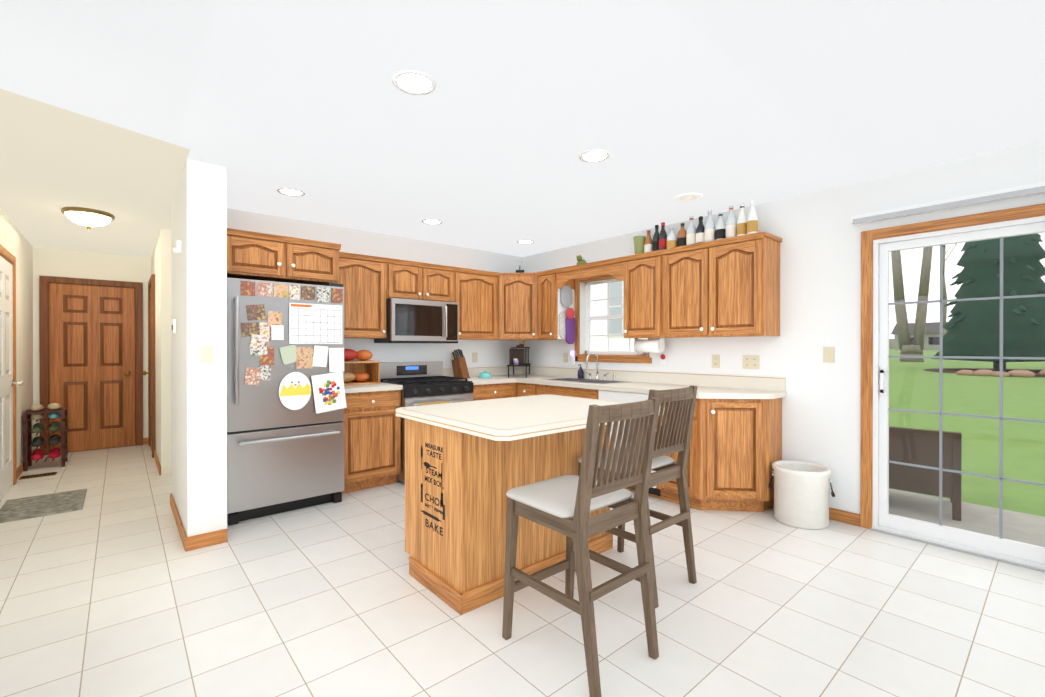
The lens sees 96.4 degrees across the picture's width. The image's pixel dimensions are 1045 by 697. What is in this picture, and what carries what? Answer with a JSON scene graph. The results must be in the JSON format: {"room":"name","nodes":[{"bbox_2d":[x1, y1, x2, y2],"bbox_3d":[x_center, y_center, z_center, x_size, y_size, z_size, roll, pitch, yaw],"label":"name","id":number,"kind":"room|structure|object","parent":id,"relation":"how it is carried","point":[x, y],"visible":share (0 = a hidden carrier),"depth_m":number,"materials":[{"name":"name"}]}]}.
{"room":"kitchen","nodes":[
{"label":"kitchen","id":0,"kind":"room"},
{"bbox_2d":[0,209,32,467],"bbox_3d":[-2.346,0.043,1.439,0.150,2.430,10.350,0,0,-41],"label":"wall","id":1,"kind":"structure","parent":0,"point":[14,241],"depth_m":4.81,"materials":[{"name":"white paint"}]},
{"bbox_2d":[0,244,22,500],"bbox_3d":[-4.370,0.204,3.978,0.091,2.095,0.990,0,0,-41],"label":"hall door","id":2,"kind":"structure","parent":1,"relation":"in","point":[8,461],"depth_m":4.09,"materials":[{"name":"white wood"}]},
{"bbox_2d":[17,449,36,477],"bbox_3d":[-5.191,1.206,4.885,0.030,0.085,1.420,0,0,-41],"label":"baseboard","id":3,"kind":"structure","parent":1,"relation":"attached to","point":[20,469],"depth_m":4.62,"materials":[{"name":"brown wood"}]},
{"bbox_2d":[33,246,150,448],"bbox_3d":[-5.320,0.031,5.806,1.340,2.430,0.150,0,0,-41],"label":"wall","id":4,"kind":"structure","parent":0,"point":[74,264],"depth_m":5.71,"materials":[{"name":"white paint"}]},
{"bbox_2d":[39,275,142,454],"bbox_3d":[-5.240,0.199,5.713,0.930,2.095,0.091,0,0,-41],"label":"door","id":5,"kind":"structure","parent":4,"relation":"in","point":[91,354],"depth_m":5.73,"materials":[{"name":"brown wood"}]},
{"bbox_2d":[151,159,226,536],"bbox_3d":[-3.388,0.035,4.573,0.220,2.430,4.240,0,0,-41],"label":"wall","id":6,"kind":"structure","parent":0,"point":[199,315],"depth_m":3.00,"materials":[{"name":"white paint"}]},
{"bbox_2d":[143,274,154,457],"bbox_3d":[-4.538,0.199,5.668,0.091,2.095,0.930,0,0,-41],"label":"hall door","id":7,"kind":"structure","parent":6,"relation":"in","point":[151,363],"depth_m":5.64,"materials":[{"name":"brown wood"}]},
{"bbox_2d":[154,450,160,475],"bbox_3d":[-3.881,1.206,4.968,0.013,0.085,0.983,0,0,-41],"label":"baseboard","id":8,"kind":"structure","parent":6,"relation":"attached to","point":[158,465],"depth_m":4.84,"materials":[{"name":"brown wood"}]},
{"bbox_2d":[170,493,189,550],"bbox_3d":[-2.457,1.211,3.329,0.015,0.085,1.165,0,0,-41],"label":"baseboard","id":9,"kind":"structure","parent":6,"relation":"attached to","point":[185,540],"depth_m":3.15,"materials":[{"name":"brown wood"}]},
{"bbox_2d":[227,208,521,368],"bbox_3d":[-1.339,0.034,4.990,3.430,2.430,0.120,0,0,-41],"label":"wall","id":10,"kind":"structure","parent":0,"point":[493,353],"depth_m":4.99,"materials":[{"name":"white paint"}]},
{"bbox_2d":[227,228,342,284],"bbox_3d":[-2.050,-0.708,3.875,0.840,0.320,0.637,0,0,-41],"label":"upper cabinet","id":11,"kind":"object","parent":10,"relation":"attached to","point":[251,255],"depth_m":3.63,"materials":[{"name":"brown wood"}]},
{"bbox_2d":[343,252,390,338],"bbox_3d":[-1.622,-0.485,4.451,0.560,0.770,0.322,0,0,-41],"label":"upper cabinet","id":12,"kind":"object","parent":10,"relation":"attached to","point":[366,279],"depth_m":4.37,"materials":[{"name":"brown wood"}]},
{"bbox_2d":[391,258,454,301],"bbox_3d":[-1.122,-0.679,4.881,0.760,0.385,0.322,0,0,-41],"label":"upper cabinet","id":13,"kind":"object","parent":10,"relation":"attached to","point":[409,279],"depth_m":4.76,"materials":[{"name":"brown wood"}]},
{"bbox_2d":[374,298,457,342],"bbox_3d":[-1.077,-0.269,4.830,0.750,0.427,0.460,0,0,-41],"label":"over-the-range microwave","id":14,"kind":"object","parent":13,"relation":"attached to","point":[415,321],"visible":0.98,"depth_m":4.65,"materials":[{"name":"grey metal"}]},
{"bbox_2d":[472,353,477,361],"bbox_3d":[-0.565,0.108,5.571,0.070,0.116,0.008,0,0,-41],"label":"outlet","id":15,"kind":"object","parent":10,"relation":"attached to","point":[474,355],"depth_m":5.57,"materials":[{"name":"beige plastic"}]},
{"bbox_2d":[455,267,498,339],"bbox_3d":[-0.573,-0.487,5.325,0.651,0.770,0.367,0,0,-41],"label":"upper cabinet","id":16,"kind":"object","parent":10,"relation":"attached to","point":[476,291],"depth_m":5.21,"materials":[{"name":"brown wood"}]},
{"bbox_2d":[443,366,523,376],"bbox_3d":[-0.963,0.283,5.219,2.558,0.099,0.020,0,0,-41],"label":"backsplash","id":17,"kind":"structure","parent":10,"relation":"attached to","point":[496,372],"depth_m":5.71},
{"bbox_2d":[0,444,1044,696],"bbox_3d":[-0.607,1.304,3.039,4.870,0.100,10.500,0,0,-41],"label":"floor","id":18,"kind":"structure","parent":0,"point":[112,588],"depth_m":2.21,"materials":[{"name":"tile"}]},
{"bbox_2d":[19,472,56,479],"bbox_3d":[-4.745,1.246,4.582,0.250,0.006,0.140,0,0,-41],"label":"floor vent","id":19,"kind":"object","parent":18,"relation":"in","point":[38,475],"visible":1,"depth_m":4.58,"materials":[{"name":"gold metal"}]},
{"bbox_2d":[0,489,86,522],"bbox_3d":[-3.817,1.246,3.725,0.480,0.012,0.670,0,0,-41],"label":"doormat","id":20,"kind":"object","parent":18,"relation":"on","point":[38,506],"visible":1,"depth_m":3.69,"materials":[{"name":"grey fabric"}]},
{"bbox_2d":[23,403,67,471],"bbox_3d":[-5.056,0.913,4.960,0.305,0.672,0.320,0,0,-41],"label":"shoe rack","id":21,"kind":"object","parent":18,"relation":"on","point":[54,410],"visible":1,"depth_m":4.92,"materials":[{"name":"brown wood"}]},
{"bbox_2d":[227,278,346,525],"bbox_3d":[-1.970,0.364,3.790,0.828,1.775,0.818,0,0,-41],"label":"fridge","id":22,"kind":"object","parent":18,"relation":"on","point":[286,402],"visible":0.92,"depth_m":3.50,"materials":[{"name":"grey metal"}]},
{"bbox_2d":[340,389,402,493],"bbox_3d":[-1.522,0.813,4.339,0.560,0.875,0.627,0,0,-41],"label":"base cabinet","id":23,"kind":"object","parent":18,"relation":"on","point":[372,427],"depth_m":4.11,"materials":[{"name":"brown wood"}]},
{"bbox_2d":[344,382,402,392],"bbox_3d":[-1.516,0.355,4.330,0.560,0.041,0.648,0,0,-41],"label":"countertop","id":24,"kind":"structure","parent":23,"relation":"on","point":[382,387],"depth_m":4.13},
{"bbox_2d":[344,349,379,385],"bbox_3d":[-1.614,0.168,4.398,0.440,0.332,0.300,0,0,-41],"label":"shelf","id":25,"kind":"object","parent":24,"relation":"on","point":[365,371],"visible":0.67,"depth_m":4.41,"materials":[{"name":"brown wood"}]},
{"bbox_2d":[380,361,473,482],"bbox_3d":[-0.971,0.697,4.710,0.750,1.105,0.729,0,0,-41],"label":"range","id":26,"kind":"object","parent":18,"relation":"on","point":[425,383],"visible":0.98,"depth_m":4.58,"materials":[{"name":"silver metal"}]},
{"bbox_2d":[472,385,515,400],"bbox_3d":[-0.475,0.811,5.199,0.630,0.875,0.690,0,0,-41],"label":"base cabinet","id":27,"kind":"object","parent":18,"relation":"on","point":[479,392],"depth_m":4.94,"materials":[{"name":"brown wood"}]},
{"bbox_2d":[516,389,539,396],"bbox_3d":[0.260,0.811,5.219,0.705,0.875,0.402,0,0,-41],"label":"base cabinet","id":28,"kind":"object","parent":18,"relation":"on","point":[518,394],"depth_m":5.10,"materials":[{"name":"brown wood"}]},
{"bbox_2d":[396,394,664,614],"bbox_3d":[0.051,0.797,2.687,1.231,0.915,1.011,0,0,-41],"label":"kitchen island","id":29,"kind":"object","parent":18,"relation":"on","point":[469,465],"visible":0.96,"depth_m":2.38,"materials":[{"name":"brown wood"}]},
{"bbox_2d":[540,393,595,398],"bbox_3d":[0.628,0.812,4.843,0.638,0.875,0.917,0,0,-41],"label":"base cabinet","id":30,"kind":"object","parent":18,"relation":"on","point":[540,393],"depth_m":4.59,"materials":[{"name":"brown wood"}]},
{"bbox_2d":[502,397,659,696],"bbox_3d":[0.241,0.729,1.968,0.430,1.059,0.527,0,0,-41],"label":"bar stool","id":31,"kind":"object","parent":18,"relation":"on","point":[566,505],"visible":1,"depth_m":1.85,"materials":[{"name":"brown wood"}]},
{"bbox_2d":[575,385,696,608],"bbox_3d":[0.620,0.728,2.570,0.430,1.059,0.527,0,0,-41],"label":"bar stool","id":32,"kind":"object","parent":18,"relation":"on","point":[675,426],"visible":0.65,"depth_m":2.46,"materials":[{"name":"brown wood"}]},
{"bbox_2d":[610,401,663,499],"bbox_3d":[1.130,0.814,4.261,0.638,0.875,0.754,0,0,-41],"label":"base cabinet","id":33,"kind":"object","parent":18,"relation":"on","point":[657,491],"depth_m":3.93,"materials":[{"name":"brown wood"}]},
{"bbox_2d":[664,406,695,508],"bbox_3d":[1.445,0.815,3.895,0.638,0.875,0.345,0,0,-41],"label":"base cabinet","id":34,"kind":"object","parent":18,"relation":"on","point":[670,487],"depth_m":3.62,"materials":[{"name":"brown wood"}]},
{"bbox_2d":[696,397,781,511],"bbox_3d":[1.664,0.815,3.640,0.638,0.875,0.432,0,0,-41],"label":"base cabinet","id":35,"kind":"object","parent":18,"relation":"on","point":[735,450],"depth_m":3.53,"materials":[{"name":"brown wood"}]},
{"bbox_2d":[463,373,786,412],"bbox_3d":[0.565,0.355,4.455,1.238,0.041,3.172,0,0,-41],"label":"countertop","id":36,"kind":"structure","parent":35,"relation":"on","point":[708,397],"depth_m":4.24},
{"bbox_2d":[451,349,469,378],"bbox_3d":[-0.690,0.168,5.209,0.182,0.328,0.110,0,0,34],"label":"knife block","id":37,"kind":"object","parent":36,"relation":"on","point":[459,366],"visible":0.98,"depth_m":5.18,"materials":[{"name":"brown wood"}]},
{"bbox_2d":[478,371,491,377],"bbox_3d":[-0.426,0.290,5.302,0.160,0.083,0.160,0,0,-41],"label":"butter dish","id":38,"kind":"object","parent":36,"relation":"on","point":[484,374],"visible":1,"depth_m":5.25,"materials":[{"name":"teal ceramic"}]},
{"bbox_2d":[507,341,530,377],"bbox_3d":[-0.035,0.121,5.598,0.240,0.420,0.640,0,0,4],"label":"stand","id":39,"kind":"object","parent":36,"relation":"on","point":[517,357],"visible":1,"depth_m":5.54,"materials":[{"name":"black metal"}]},
{"bbox_2d":[578,364,583,377],"bbox_3d":[0.645,0.254,5.195,0.074,0.157,0.068,0,0,-41],"label":"soap dispenser","id":40,"kind":"object","parent":36,"relation":"on","point":[580,373],"visible":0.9,"depth_m":5.17,"materials":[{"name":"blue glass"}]},
{"bbox_2d":[768,460,834,529],"bbox_3d":[2.019,1.053,3.391,0.368,0.400,0.411,0,0,-41],"label":"stoneware crock","id":41,"kind":"object","parent":18,"relation":"on","point":[801,494],"visible":0.98,"depth_m":3.26,"materials":[{"name":"white ceramic"}]},
{"bbox_2d":[0,0,1044,257],"bbox_3d":[-0.550,-1.226,3.081,5.020,0.100,10.500,0,0,-41],"label":"ceiling","id":42,"kind":"structure","parent":0,"point":[122,110],"depth_m":2.27,"materials":[{"name":"white paint"}]},
{"bbox_2d":[61,207,114,229],"bbox_3d":[-3.754,-1.100,4.044,0.344,0.155,0.344,0,0,-41],"label":"light","id":43,"kind":"object","parent":42,"relation":"attached to","point":[88,217],"visible":1,"depth_m":3.96,"materials":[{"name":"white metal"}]},
{"bbox_2d":[277,188,304,195],"bbox_3d":[-1.737,-1.174,3.510,0.189,0.006,0.189,0,0,4],"label":"recessed light","id":44,"kind":"object","parent":42,"relation":"in","point":[286,191],"depth_m":3.51,"materials":[{"name":"white plastic"}]},
{"bbox_2d":[392,70,435,94],"bbox_3d":[-0.477,-1.170,2.061,0.189,0.006,0.189,0,0,4],"label":"recessed light","id":45,"kind":"object","parent":42,"relation":"in","point":[413,82],"depth_m":2.06,"materials":[{"name":"white plastic"}]},
{"bbox_2d":[422,219,441,224],"bbox_3d":[-0.839,-1.176,4.336,0.189,0.006,0.189,0,0,4],"label":"recessed light","id":46,"kind":"object","parent":42,"relation":"in","point":[427,221],"depth_m":4.33,"materials":[{"name":"white plastic"}]},
{"bbox_2d":[517,240,533,243],"bbox_3d":[0.032,-1.178,5.164,0.189,0.006,0.189,0,0,4],"label":"recessed light","id":47,"kind":"object","parent":42,"relation":"in","point":[519,241],"depth_m":5.15,"materials":[{"name":"white plastic"}]},
{"bbox_2d":[579,149,609,162],"bbox_3d":[0.440,-1.172,2.851,0.189,0.006,0.189,0,0,4],"label":"recessed light","id":48,"kind":"object","parent":42,"relation":"in","point":[595,155],"depth_m":2.84,"materials":[{"name":"white plastic"}]},
{"bbox_2d":[675,193,702,201],"bbox_3d":[1.293,-1.174,3.638,0.209,0.006,0.209,0,0,4],"label":"recessed light","id":49,"kind":"object","parent":42,"relation":"in","point":[688,197],"depth_m":3.63,"materials":[{"name":"white plastic"}]},
{"bbox_2d":[522,140,1044,513],"bbox_3d":[2.349,0.038,3.449,0.150,2.430,7.270,0,0,-41],"label":"wall","id":50,"kind":"structure","parent":0,"point":[818,233],"depth_m":3.48,"materials":[{"name":"white paint"}]},
{"bbox_2d":[499,272,538,339],"bbox_3d":[-0.015,-0.488,5.587,0.638,0.770,0.698,0,0,-41],"label":"upper cabinet","id":51,"kind":"object","parent":50,"relation":"attached to","point":[518,292],"depth_m":5.38,"materials":[{"name":"brown wood"}]},
{"bbox_2d":[539,268,578,339],"bbox_3d":[0.355,-0.487,5.365,0.367,0.770,0.342,0,0,-41],"label":"upper cabinet","id":52,"kind":"object","parent":50,"relation":"attached to","point":[551,282],"depth_m":5.21,"materials":[{"name":"brown wood"}]},
{"bbox_2d":[559,284,574,343],"bbox_3d":[0.506,-0.402,5.217,0.215,0.700,0.077,0,0,-41],"label":"oven mitts","id":53,"kind":"object","parent":52,"relation":"hanging from","point":[567,325],"visible":0.85,"depth_m":5.20,"materials":[{"name":"purple"}]},
{"bbox_2d":[576,255,585,264],"bbox_3d":[0.638,-0.942,5.077,0.114,0.139,0.117,0,0,31],"label":"figurine","id":54,"kind":"object","parent":52,"relation":"on","point":[580,260],"depth_m":5.04,"materials":[{"name":"green ceramic"}]},
{"bbox_2d":[563,353,567,362],"bbox_3d":[0.503,0.108,5.469,0.008,0.115,0.070,0,0,-41],"label":"outlet","id":55,"kind":"object","parent":50,"relation":"attached to","point":[565,355],"depth_m":5.47,"materials":[{"name":"beige plastic"}]},
{"bbox_2d":[571,351,575,364],"bbox_3d":[0.580,0.108,5.350,0.048,0.160,0.050,0,0,-41],"label":"light","id":56,"kind":"object","parent":50,"relation":"attached to","point":[573,361],"visible":0.94,"depth_m":5.34,"materials":[{"name":"white plastic"}]},
{"bbox_2d":[575,274,651,363],"bbox_3d":[0.984,-0.327,5.008,0.175,0.948,1.016,0,0,-41],"label":"window","id":57,"kind":"structure","parent":50,"relation":"in","point":[629,356],"depth_m":5.18,"materials":[{"name":"brown wood"}]},
{"bbox_2d":[619,248,670,337],"bbox_3d":[1.238,-0.485,4.373,0.322,0.770,0.497,0,0,-41],"label":"upper cabinet","id":58,"kind":"object","parent":50,"relation":"attached to","point":[646,276],"depth_m":4.25,"materials":[{"name":"brown wood"}]},
{"bbox_2d":[634,338,664,352],"bbox_3d":[1.194,-0.031,4.416,0.124,0.136,0.294,0,0,-41],"label":"paper towel","id":59,"kind":"object","parent":58,"relation":"attached to","point":[650,345],"visible":1,"depth_m":4.36,"materials":[{"name":"white paper"}]},
{"bbox_2d":[524,366,786,392],"bbox_3d":[1.030,0.284,4.848,0.020,0.099,3.143,0,0,-41],"label":"backsplash","id":60,"kind":"structure","parent":50,"relation":"attached to","point":[605,375],"depth_m":4.36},
{"bbox_2d":[660,354,667,363],"bbox_3d":[1.345,0.100,4.464,0.044,0.100,0.070,0,0,-41],"label":"apple ornament","id":61,"kind":"object","parent":50,"relation":"attached to","point":[664,358],"visible":0.98,"depth_m":4.46,"materials":[{"name":"red"}]},
{"bbox_2d":[712,355,719,367],"bbox_3d":[1.691,0.112,4.089,0.008,0.115,0.070,0,0,-41],"label":"outlet","id":62,"kind":"object","parent":50,"relation":"attached to","point":[715,358],"depth_m":4.08,"materials":[{"name":"beige plastic"}]},
{"bbox_2d":[671,232,781,337],"bbox_3d":[1.612,-0.483,3.939,0.322,0.770,0.927,0,0,-41],"label":"upper cabinet","id":63,"kind":"object","parent":50,"relation":"attached to","point":[728,287],"depth_m":3.69,"materials":[{"name":"brown wood"}]},
{"bbox_2d":[743,355,758,368],"bbox_3d":[1.886,0.112,3.862,0.008,0.115,0.133,0,0,-41],"label":"outlet","id":64,"kind":"object","parent":50,"relation":"attached to","point":[750,361],"depth_m":3.86,"materials":[{"name":"beige plastic"}]},
{"bbox_2d":[823,347,833,362],"bbox_3d":[2.251,0.045,3.436,0.012,0.115,0.070,0,0,-41],"label":"light switch","id":65,"kind":"object","parent":50,"relation":"attached to","point":[828,352],"depth_m":3.44,"materials":[{"name":"beige plastic"}]},
{"bbox_2d":[829,507,859,525],"bbox_3d":[2.211,1.210,3.485,0.013,0.085,0.510,0,0,-41],"label":"baseboard","id":66,"kind":"structure","parent":50,"relation":"attached to","point":[843,516],"depth_m":3.36,"materials":[{"name":"brown wood"}]},
{"bbox_2d":[851,182,1044,224],"bbox_3d":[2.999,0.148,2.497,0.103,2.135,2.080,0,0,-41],"label":"blinds rail","id":67,"kind":"object","parent":50,"relation":"attached to","point":[995,195],"visible":1,"depth_m":2.86,"materials":[{"name":"white plastic"}]},
{"bbox_2d":[860,203,1044,571],"bbox_3d":[3.079,0.219,2.567,0.165,2.072,2.004,0,0,-41],"label":"sliding glass door","id":68,"kind":"structure","parent":50,"relation":"attached to","point":[878,246],"depth_m":3.06,"materials":[{"name":"clear glass"}]},
{"label":"outside","id":69,"kind":"structure","parent":0,"visible":0},
{"bbox_2d":[889,339,893,348],"bbox_3d":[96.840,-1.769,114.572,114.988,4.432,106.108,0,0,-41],"label":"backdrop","id":70,"kind":"structure","parent":69,"point":[892,343],"depth_m":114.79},
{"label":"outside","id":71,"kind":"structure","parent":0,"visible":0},
{"bbox_2d":[889,349,1044,546],"bbox_3d":[70.477,0.783,46.941,159.840,1.100,150.000,0,0,-41],"label":"lawn","id":72,"kind":"structure","parent":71,"point":[990,498],"depth_m":7.47,"materials":[{"name":"green plant"}]},
{"bbox_2d":[591,279,647,350],"bbox_3d":[4.412,-1.731,15.598,8.866,6.100,9.300,0,0,-41],"label":"house","id":73,"kind":"structure","parent":72,"relation":"on","point":[616,289],"depth_m":11.50,"materials":[{"name":"grey"}]},
{"bbox_2d":[891,322,947,349],"bbox_3d":[75.033,-2.172,82.016,8.801,5.000,15.000,0,0,-41],"label":"house","id":74,"kind":"structure","parent":72,"relation":"on","point":[935,326],"materials":[{"name":"grey"}]},
{"bbox_2d":[889,426,961,520],"bbox_3d":[3.005,0.958,4.088,1.200,0.655,0.580,0,0,41],"label":"bench","id":75,"kind":"object","parent":72,"relation":"on","point":[901,477],"depth_m":3.61,"materials":[{"name":"brown wood"}]},
{"bbox_2d":[891,233,1044,370],"bbox_3d":[45.888,-11.839,51.145,78.191,25.843,37.278,0,0,-41],"label":"trees","id":76,"kind":"object","parent":72,"relation":"on","point":[975,347],"depth_m":21.27,"materials":[{"name":"green plant"}]}
]}

